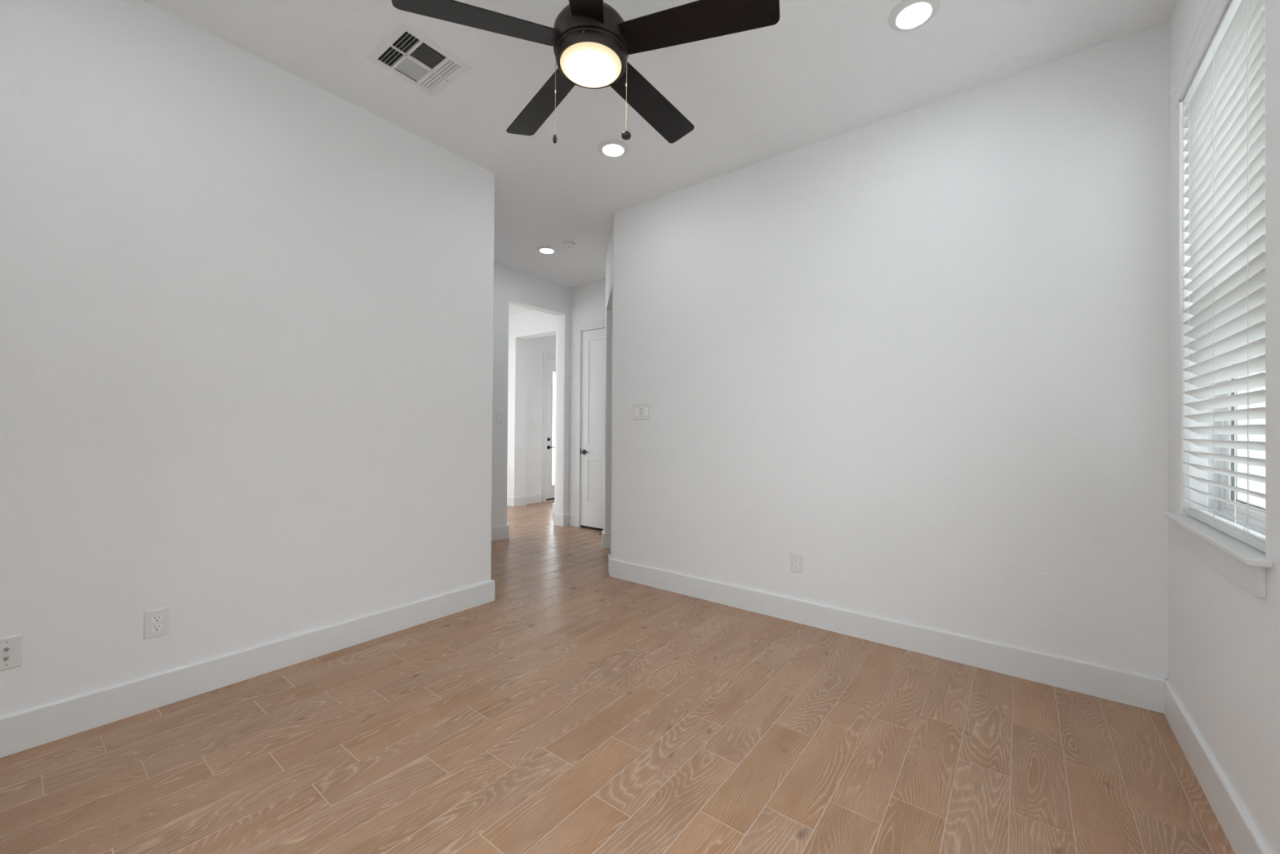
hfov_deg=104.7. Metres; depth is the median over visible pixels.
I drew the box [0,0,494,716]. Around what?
wall
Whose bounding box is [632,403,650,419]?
light switch
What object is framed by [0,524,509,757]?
baseboard
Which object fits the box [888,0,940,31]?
recessed light
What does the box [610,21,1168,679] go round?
wall
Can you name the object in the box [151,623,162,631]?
socket
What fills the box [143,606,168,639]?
wall outlet
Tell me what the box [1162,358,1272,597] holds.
window
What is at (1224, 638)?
wall
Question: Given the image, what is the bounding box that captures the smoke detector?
[561,240,574,248]
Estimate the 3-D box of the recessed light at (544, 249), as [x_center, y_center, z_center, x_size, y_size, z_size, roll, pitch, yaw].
[-0.940,-1.781,4.987,0.197,0.020,0.197,0,0,38]
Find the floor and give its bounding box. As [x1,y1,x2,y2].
[0,499,1235,853]
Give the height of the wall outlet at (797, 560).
0.119 m
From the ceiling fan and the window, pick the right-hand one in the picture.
the window
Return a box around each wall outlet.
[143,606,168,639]
[791,552,803,573]
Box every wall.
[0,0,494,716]
[491,262,570,527]
[506,310,557,502]
[568,278,605,514]
[603,219,613,533]
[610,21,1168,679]
[1168,0,1279,853]
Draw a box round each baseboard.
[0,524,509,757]
[506,493,542,506]
[552,502,573,526]
[601,529,610,547]
[608,554,1168,713]
[1163,679,1271,853]
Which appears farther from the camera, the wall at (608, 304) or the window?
the wall at (608, 304)
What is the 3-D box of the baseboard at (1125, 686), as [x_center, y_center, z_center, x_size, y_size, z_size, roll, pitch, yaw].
[1.037,1.170,3.233,3.322,0.145,0.204,0,0,38]
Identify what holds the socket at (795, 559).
attached to the wall outlet at (797, 560)
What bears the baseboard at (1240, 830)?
attached to the wall at (1224, 638)
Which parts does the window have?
frame, sash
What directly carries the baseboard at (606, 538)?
attached to the wall at (608, 304)
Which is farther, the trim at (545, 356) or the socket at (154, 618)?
the trim at (545, 356)
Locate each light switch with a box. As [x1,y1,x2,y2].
[496,412,502,423]
[532,419,538,426]
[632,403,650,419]
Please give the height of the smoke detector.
0.044 m
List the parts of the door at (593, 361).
handle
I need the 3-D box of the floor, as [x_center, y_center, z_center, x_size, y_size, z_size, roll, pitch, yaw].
[-0.793,1.299,4.716,8.430,0.120,7.913,0,0,38]
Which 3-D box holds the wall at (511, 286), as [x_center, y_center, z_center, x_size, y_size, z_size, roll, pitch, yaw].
[-1.538,-0.267,7.098,2.005,3.030,5.080,0,0,38]
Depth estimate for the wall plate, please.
1.83 m
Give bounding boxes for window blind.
[1167,0,1265,552]
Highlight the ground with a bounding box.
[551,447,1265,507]
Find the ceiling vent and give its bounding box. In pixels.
[365,21,471,97]
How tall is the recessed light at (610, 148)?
0.020 m
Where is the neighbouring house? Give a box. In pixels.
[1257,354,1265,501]
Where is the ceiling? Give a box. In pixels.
[143,0,1175,315]
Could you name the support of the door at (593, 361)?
in the wall at (588, 300)
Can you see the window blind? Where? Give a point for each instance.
(1220, 70)
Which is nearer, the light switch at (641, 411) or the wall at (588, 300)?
the light switch at (641, 411)
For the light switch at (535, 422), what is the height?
0.119 m
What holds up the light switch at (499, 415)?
attached to the wall at (511, 286)
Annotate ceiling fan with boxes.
[391,0,779,143]
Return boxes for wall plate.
[0,633,22,670]
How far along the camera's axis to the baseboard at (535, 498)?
7.90 m
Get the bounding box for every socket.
[151,614,162,622]
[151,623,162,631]
[793,557,799,562]
[793,564,799,568]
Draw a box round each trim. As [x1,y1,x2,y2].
[542,352,555,502]
[573,320,604,527]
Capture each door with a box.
[546,359,555,500]
[580,328,604,530]
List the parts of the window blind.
ladder cord, ladder cord, head rail, ladder cord, cord, rail, ladder cord, cord, ladder cord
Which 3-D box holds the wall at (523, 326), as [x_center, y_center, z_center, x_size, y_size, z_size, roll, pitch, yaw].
[-1.825,-0.264,7.803,3.020,3.030,0.225,0,0,38]
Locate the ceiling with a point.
(827, 68)
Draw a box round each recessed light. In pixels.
[537,245,556,253]
[597,138,628,156]
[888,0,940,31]
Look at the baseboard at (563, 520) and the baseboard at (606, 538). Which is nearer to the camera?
the baseboard at (606, 538)
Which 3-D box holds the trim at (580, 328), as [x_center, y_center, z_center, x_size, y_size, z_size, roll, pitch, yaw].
[-0.419,-0.016,5.981,0.905,2.531,0.138,0,0,38]
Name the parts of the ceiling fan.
blade, blade, pull chain, blade, lamp shade, pull chain, blade, blade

